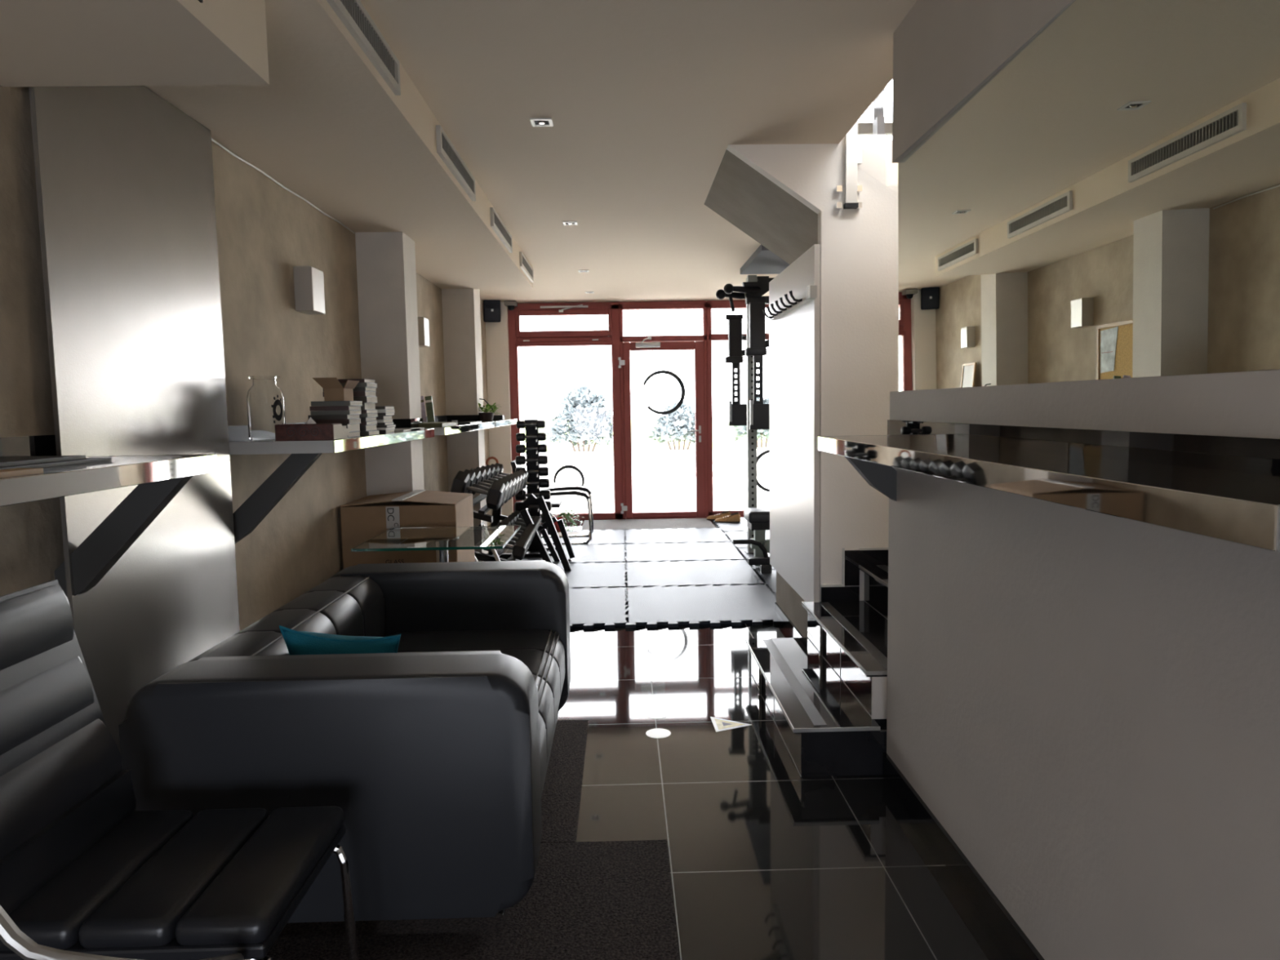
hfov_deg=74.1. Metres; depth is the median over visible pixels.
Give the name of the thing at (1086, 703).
wall
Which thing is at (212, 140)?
trim
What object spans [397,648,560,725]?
seat cushion
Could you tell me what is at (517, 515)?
dumbbell
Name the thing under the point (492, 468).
dumbbell
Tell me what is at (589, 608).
floor mat
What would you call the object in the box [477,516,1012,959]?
floor
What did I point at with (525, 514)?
stand
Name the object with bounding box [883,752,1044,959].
baseboard
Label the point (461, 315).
wall column
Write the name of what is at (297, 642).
cushion
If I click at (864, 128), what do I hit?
window
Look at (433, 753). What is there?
sofa
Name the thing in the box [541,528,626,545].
floor mat
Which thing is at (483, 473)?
dumbbell
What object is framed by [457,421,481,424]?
phone case
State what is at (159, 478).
bar shelf
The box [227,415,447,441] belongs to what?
trim
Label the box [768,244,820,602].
wall panel
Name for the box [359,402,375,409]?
book
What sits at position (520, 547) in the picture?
dumbbell
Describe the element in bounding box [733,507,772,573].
bench
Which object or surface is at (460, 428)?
bar shelf
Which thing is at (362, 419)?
book
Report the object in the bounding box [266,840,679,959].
rug
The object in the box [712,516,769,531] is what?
floor mat
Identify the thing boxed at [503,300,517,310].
security camera
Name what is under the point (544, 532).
stand
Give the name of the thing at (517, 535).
dumbbell
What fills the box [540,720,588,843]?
rug
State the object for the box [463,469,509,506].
dumbbell
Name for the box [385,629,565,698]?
seat cushion
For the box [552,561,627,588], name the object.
floor mat
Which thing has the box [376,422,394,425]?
book
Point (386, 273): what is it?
wall column
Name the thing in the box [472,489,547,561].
dumbbell rack
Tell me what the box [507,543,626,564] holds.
floor mat
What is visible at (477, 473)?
dumbbell
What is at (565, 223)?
recessed light
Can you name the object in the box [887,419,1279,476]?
shelf
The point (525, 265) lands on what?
ceiling vent
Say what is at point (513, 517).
dumbbell
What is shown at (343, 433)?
book
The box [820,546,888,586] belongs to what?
trim
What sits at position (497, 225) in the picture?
ceiling vent
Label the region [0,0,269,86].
ceiling
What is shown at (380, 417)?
book
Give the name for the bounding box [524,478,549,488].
dumbbell
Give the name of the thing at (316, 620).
cushion
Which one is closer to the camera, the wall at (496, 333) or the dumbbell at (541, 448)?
the dumbbell at (541, 448)
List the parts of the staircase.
chrome post, chrome post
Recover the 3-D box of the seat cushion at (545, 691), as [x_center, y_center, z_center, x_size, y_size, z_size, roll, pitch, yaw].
[-0.636,0.761,2.593,0.725,0.255,0.266,-1,5,-1]
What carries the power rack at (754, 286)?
on the floor mat at (733, 535)
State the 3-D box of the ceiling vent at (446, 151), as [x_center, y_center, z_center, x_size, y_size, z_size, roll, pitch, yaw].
[-0.835,-1.434,3.889,0.018,0.108,0.830,-1,5,-1]
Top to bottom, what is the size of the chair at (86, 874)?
0.947 m
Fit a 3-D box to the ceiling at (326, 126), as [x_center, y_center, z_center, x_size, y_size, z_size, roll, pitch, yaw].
[-1.243,-1.484,4.553,0.770,0.170,5.380,-1,5,-1]
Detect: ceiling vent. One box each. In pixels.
[326,0,400,95]
[435,124,475,200]
[489,207,512,253]
[519,251,533,282]
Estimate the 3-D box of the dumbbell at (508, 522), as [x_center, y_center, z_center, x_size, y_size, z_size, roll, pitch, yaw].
[-0.932,0.384,6.430,0.276,0.174,0.098,-1,5,2]
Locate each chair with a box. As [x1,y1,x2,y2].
[0,579,359,959]
[510,460,593,545]
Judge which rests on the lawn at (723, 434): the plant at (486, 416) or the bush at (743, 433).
the bush at (743, 433)
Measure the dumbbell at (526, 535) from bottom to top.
0.186 m
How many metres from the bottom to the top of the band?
0.110 m
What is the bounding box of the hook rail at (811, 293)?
[762,285,817,319]
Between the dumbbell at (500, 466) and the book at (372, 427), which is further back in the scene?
the dumbbell at (500, 466)
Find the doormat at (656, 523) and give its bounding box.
[581,517,715,529]
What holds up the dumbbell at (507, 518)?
on the dumbbell rack at (496, 517)
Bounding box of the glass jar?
[246,376,285,440]
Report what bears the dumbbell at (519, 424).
on the tower
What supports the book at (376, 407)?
on the book at (384, 411)
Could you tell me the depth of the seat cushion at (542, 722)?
2.37 m
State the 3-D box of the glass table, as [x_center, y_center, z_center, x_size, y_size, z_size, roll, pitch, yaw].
[-0.914,0.616,3.981,0.648,0.714,0.636,-1,5,-1]
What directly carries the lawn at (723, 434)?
on the ground at (729, 492)
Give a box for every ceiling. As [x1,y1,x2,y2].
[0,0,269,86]
[144,0,533,288]
[360,0,917,302]
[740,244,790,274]
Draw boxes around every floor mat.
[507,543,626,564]
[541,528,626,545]
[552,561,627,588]
[568,586,628,629]
[623,527,730,543]
[624,541,746,562]
[624,559,765,587]
[625,583,783,627]
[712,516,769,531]
[723,530,769,548]
[735,546,773,570]
[753,568,776,595]
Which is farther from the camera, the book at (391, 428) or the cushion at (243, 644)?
the book at (391, 428)
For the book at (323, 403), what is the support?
on the book at (328, 407)
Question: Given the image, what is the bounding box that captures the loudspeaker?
[483,299,500,322]
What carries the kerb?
on the ground at (729, 492)
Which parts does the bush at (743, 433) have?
stem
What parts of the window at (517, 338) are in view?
transom sash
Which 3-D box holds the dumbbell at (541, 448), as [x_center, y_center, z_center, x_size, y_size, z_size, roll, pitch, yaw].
[-0.943,-0.273,7.370,0.267,0.075,0.073,-1,5,-3]
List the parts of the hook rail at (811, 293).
rail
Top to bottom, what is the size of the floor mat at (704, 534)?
0.020 m
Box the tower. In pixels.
[524,419,555,555]
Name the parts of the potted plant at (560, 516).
pot, stem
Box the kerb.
[633,470,769,477]
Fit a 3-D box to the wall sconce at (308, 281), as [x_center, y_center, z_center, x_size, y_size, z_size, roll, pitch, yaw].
[-1.564,-0.897,4.015,0.085,0.207,0.160,-1,5,-1]
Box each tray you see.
[472,489,523,522]
[474,514,547,561]
[541,531,588,536]
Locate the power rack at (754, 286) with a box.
[715,275,774,554]
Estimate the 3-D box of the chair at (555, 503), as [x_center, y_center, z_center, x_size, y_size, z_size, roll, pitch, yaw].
[-0.834,0.205,8.162,0.752,0.792,0.500,-1,5,-1]
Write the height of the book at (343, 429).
0.011 m
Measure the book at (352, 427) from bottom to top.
0.033 m
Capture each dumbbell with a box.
[450,471,505,510]
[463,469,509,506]
[470,467,512,503]
[475,466,516,500]
[480,466,519,497]
[483,539,527,559]
[485,464,522,493]
[490,463,525,491]
[494,462,528,488]
[496,524,531,547]
[497,522,533,544]
[501,519,535,539]
[504,516,537,536]
[507,514,538,529]
[507,535,529,553]
[511,512,540,529]
[513,510,541,526]
[514,501,551,511]
[515,420,545,428]
[515,432,546,441]
[515,444,546,453]
[515,455,547,464]
[515,466,548,475]
[515,489,551,500]
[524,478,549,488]
[530,511,552,523]
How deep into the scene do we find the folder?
5.15 m
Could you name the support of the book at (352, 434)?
on the bar shelf at (250, 514)
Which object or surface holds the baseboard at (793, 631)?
attached to the wall at (788, 600)
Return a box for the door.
[617,300,708,519]
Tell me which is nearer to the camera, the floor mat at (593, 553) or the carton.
the carton
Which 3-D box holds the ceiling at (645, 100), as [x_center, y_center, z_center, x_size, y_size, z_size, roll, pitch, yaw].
[0.727,-1.632,3.464,5.150,0.250,12.550,-1,5,-1]
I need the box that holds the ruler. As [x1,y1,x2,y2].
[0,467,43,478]
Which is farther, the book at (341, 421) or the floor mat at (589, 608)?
the floor mat at (589, 608)
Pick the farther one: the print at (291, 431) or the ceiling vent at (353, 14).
the print at (291, 431)
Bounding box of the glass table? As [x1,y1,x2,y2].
[351,525,520,562]
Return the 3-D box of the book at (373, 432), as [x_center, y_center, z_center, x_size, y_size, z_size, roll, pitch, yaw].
[-1.268,-0.207,3.753,0.182,0.019,0.163,-1,5,-1]
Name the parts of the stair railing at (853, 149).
post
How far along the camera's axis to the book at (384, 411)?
3.94 m
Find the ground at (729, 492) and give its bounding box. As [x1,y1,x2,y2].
[520,414,769,513]
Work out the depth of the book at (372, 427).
3.71 m
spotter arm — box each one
[724,314,746,426]
[744,297,769,429]
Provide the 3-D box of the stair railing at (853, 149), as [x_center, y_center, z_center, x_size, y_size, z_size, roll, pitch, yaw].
[1.545,-1.591,3.882,1.299,1.850,0.060,-1,5,-1]
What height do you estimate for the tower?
1.200 m
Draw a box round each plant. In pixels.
[478,398,501,421]
[552,509,583,532]
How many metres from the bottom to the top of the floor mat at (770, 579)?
0.020 m
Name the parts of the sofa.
armrest, rail, armrest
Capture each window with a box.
[507,302,622,519]
[706,300,769,516]
[857,122,892,136]
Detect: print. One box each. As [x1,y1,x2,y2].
[286,426,321,436]
[333,424,342,439]
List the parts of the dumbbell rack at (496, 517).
post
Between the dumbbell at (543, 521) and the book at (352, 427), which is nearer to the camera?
the book at (352, 427)
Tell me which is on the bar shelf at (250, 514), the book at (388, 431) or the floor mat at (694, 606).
the book at (388, 431)
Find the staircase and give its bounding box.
[745,564,888,776]
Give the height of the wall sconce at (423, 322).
0.207 m
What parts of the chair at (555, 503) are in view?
backrest, seat, armrest, armrest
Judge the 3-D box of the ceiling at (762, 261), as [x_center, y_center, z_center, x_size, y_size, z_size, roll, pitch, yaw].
[2.011,-1.799,6.891,2.240,0.050,1.150,-1,5,-1]
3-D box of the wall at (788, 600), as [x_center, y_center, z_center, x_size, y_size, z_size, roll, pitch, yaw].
[0.900,0.679,4.731,0.075,0.400,1.130,-1,5,-1]
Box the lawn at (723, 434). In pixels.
[520,417,769,453]
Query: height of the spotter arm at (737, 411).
1.055 m
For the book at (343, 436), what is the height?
0.013 m
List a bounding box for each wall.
[0,84,491,631]
[485,302,513,522]
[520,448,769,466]
[726,133,898,601]
[776,571,807,637]
[886,0,1279,959]
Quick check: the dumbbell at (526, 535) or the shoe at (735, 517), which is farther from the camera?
the shoe at (735, 517)
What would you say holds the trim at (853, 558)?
attached to the wall at (859, 365)
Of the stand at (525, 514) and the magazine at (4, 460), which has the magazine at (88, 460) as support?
the magazine at (4, 460)
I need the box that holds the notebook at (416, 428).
[395,427,420,431]
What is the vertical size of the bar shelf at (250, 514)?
0.402 m
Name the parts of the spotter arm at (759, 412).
plate, safety plate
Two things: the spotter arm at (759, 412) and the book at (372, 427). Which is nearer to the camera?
the book at (372, 427)
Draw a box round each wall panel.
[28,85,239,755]
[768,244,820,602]
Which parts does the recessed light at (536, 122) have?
bulb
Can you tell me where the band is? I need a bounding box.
[485,456,498,465]
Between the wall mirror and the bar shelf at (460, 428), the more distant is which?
the bar shelf at (460, 428)
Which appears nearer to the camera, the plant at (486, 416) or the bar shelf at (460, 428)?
the bar shelf at (460, 428)
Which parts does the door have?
closer arm, handle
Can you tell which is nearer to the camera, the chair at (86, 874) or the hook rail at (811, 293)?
the chair at (86, 874)
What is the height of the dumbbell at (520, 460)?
0.079 m
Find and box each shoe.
[706,510,731,520]
[715,511,740,522]
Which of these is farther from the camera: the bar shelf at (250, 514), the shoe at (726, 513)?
the shoe at (726, 513)
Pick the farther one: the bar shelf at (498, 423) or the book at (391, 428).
the bar shelf at (498, 423)
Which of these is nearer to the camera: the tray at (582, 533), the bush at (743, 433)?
the tray at (582, 533)
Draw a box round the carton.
[312,377,359,400]
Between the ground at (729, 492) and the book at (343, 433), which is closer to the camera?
the book at (343, 433)
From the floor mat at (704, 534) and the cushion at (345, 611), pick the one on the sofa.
the cushion at (345, 611)
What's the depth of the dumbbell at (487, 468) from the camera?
6.50 m
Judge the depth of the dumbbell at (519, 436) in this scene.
7.34 m
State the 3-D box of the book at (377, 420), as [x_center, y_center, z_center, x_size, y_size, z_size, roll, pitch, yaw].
[-1.256,-0.280,4.027,0.122,0.013,0.156,-1,5,-1]
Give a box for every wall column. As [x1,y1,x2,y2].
[355,231,424,496]
[441,288,488,553]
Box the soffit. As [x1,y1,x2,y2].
[704,149,817,264]
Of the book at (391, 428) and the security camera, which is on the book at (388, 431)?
the book at (391, 428)
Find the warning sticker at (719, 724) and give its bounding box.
[710,716,751,732]
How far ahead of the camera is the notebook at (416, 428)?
4.53 m
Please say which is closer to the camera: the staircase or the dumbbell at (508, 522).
the staircase
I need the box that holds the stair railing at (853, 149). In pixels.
[834,120,862,210]
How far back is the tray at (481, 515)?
5.56 m
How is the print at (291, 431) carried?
attached to the tissue box at (310, 430)
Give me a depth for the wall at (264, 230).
3.53 m
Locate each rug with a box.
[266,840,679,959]
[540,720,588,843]
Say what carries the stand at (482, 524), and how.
on the floor
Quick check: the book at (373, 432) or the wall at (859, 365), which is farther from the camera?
the wall at (859, 365)
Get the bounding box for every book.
[308,414,359,419]
[309,405,360,410]
[310,409,361,415]
[311,400,362,406]
[313,418,360,424]
[322,386,376,391]
[322,391,376,396]
[337,378,375,383]
[340,382,377,387]
[342,423,359,432]
[342,428,348,431]
[342,431,349,435]
[342,435,348,439]
[345,409,377,413]
[346,431,360,437]
[353,395,377,403]
[358,430,379,435]
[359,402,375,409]
[359,413,377,417]
[359,417,376,421]
[359,421,377,425]
[360,412,395,415]
[360,424,377,431]
[372,408,395,413]
[375,406,393,409]
[375,415,392,419]
[376,419,392,422]
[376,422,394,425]
[376,424,395,427]
[376,426,395,430]
[378,429,394,433]
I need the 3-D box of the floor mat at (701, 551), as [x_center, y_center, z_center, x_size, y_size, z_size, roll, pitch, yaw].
[0.371,0.638,7.500,1.020,0.020,0.980,-1,5,-1]
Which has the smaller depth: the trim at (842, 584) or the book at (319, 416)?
the book at (319, 416)
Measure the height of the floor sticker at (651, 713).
0.001 m
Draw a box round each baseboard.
[774,602,804,637]
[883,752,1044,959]
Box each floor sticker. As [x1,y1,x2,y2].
[644,710,667,718]
[645,728,671,737]
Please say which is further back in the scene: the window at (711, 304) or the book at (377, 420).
the window at (711, 304)
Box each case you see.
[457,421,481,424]
[493,414,504,419]
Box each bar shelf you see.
[0,453,217,596]
[228,428,434,543]
[424,421,494,435]
[481,418,517,426]
[817,435,1279,551]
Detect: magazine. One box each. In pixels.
[0,455,85,466]
[0,457,111,470]
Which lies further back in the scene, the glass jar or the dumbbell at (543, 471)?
the dumbbell at (543, 471)
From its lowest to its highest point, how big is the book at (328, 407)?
0.017 m
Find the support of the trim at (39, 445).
attached to the wall at (264, 230)
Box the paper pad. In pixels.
[394,427,424,431]
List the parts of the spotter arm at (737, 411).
plate, safety plate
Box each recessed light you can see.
[529,117,553,126]
[562,221,577,225]
[577,270,589,272]
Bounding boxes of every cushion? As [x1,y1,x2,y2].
[187,631,289,662]
[232,608,336,635]
[272,590,364,636]
[279,625,400,654]
[304,575,386,636]
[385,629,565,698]
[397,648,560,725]
[532,674,554,764]
[538,713,546,791]
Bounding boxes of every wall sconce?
[293,266,324,314]
[417,316,429,346]
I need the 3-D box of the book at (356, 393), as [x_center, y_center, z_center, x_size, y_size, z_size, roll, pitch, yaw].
[-1.279,-0.378,3.740,0.182,0.021,0.160,-1,5,-1]
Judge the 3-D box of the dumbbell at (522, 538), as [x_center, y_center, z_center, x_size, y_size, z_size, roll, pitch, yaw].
[-0.913,0.426,5.868,0.296,0.193,0.110,-1,5,2]
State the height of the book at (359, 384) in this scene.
0.018 m
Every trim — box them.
[0,434,56,456]
[211,137,355,233]
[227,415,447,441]
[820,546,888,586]
[820,550,888,601]
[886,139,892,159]
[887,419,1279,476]
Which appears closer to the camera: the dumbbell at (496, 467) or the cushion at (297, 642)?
the cushion at (297, 642)
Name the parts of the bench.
leg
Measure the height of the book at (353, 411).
0.017 m
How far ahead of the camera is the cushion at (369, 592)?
3.10 m
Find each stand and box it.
[474,521,500,561]
[520,493,571,570]
[540,515,574,561]
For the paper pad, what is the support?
on the bar shelf at (250, 514)
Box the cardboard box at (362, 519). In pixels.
[339,489,475,568]
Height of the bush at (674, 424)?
1.488 m
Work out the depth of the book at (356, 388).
3.66 m
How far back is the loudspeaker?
9.33 m
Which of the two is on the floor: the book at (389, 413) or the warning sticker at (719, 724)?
the warning sticker at (719, 724)
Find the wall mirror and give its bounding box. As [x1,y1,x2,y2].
[897,0,1279,391]
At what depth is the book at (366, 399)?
3.68 m
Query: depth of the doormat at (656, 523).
9.32 m
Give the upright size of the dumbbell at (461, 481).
0.274 m
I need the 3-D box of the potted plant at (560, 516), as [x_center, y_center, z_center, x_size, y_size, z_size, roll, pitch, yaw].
[-0.747,0.433,8.796,0.347,0.238,0.339,-4,6,-35]
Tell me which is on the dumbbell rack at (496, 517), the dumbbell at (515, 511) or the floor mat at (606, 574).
the dumbbell at (515, 511)
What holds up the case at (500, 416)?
on the bar shelf at (498, 423)
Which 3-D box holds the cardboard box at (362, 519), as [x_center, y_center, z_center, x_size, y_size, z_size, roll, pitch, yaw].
[-1.274,0.495,4.753,0.605,0.832,0.532,-1,5,-1]
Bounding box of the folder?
[418,422,456,427]
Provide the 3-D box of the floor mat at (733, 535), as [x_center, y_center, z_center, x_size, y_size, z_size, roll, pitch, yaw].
[1.358,0.568,8.135,1.020,0.020,1.065,-1,5,-1]
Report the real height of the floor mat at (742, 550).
0.020 m
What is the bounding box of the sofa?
[118,560,571,937]
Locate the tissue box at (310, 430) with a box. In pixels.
[275,417,342,441]
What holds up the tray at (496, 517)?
on the dumbbell rack at (496, 517)
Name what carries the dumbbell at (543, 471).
on the tower
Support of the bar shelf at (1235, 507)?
attached to the wall at (1086, 703)
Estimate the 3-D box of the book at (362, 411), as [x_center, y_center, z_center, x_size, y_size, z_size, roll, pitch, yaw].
[-1.274,-0.301,3.744,0.182,0.015,0.164,-1,5,-1]
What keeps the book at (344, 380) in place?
on the book at (359, 384)
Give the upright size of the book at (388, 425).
0.011 m
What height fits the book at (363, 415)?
0.016 m
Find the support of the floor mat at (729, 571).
on the floor
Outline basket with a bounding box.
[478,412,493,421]
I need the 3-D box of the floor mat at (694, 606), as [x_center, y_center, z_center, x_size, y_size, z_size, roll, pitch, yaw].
[0.413,0.807,5.545,1.020,0.020,1.075,-1,5,-1]
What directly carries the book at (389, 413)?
on the book at (380, 417)
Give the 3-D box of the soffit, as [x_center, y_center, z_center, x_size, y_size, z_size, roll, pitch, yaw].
[1.599,-0.834,4.591,2.390,1.783,1.080,-1,5,-1]
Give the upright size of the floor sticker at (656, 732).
0.001 m
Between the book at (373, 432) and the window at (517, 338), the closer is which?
the book at (373, 432)
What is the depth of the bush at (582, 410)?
23.83 m
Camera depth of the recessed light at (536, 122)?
3.53 m
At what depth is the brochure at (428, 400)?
5.37 m
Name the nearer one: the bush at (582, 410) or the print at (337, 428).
the print at (337, 428)
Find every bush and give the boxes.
[540,382,613,452]
[647,400,695,450]
[733,396,769,447]
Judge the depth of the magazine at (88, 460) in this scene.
1.84 m
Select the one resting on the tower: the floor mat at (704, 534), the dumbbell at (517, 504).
the dumbbell at (517, 504)
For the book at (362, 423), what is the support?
on the book at (372, 427)
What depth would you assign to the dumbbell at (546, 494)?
7.37 m
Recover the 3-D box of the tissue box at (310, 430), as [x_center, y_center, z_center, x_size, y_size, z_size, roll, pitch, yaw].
[-1.255,-0.195,3.215,0.216,0.088,0.107,-1,5,-1]
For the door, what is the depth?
9.70 m

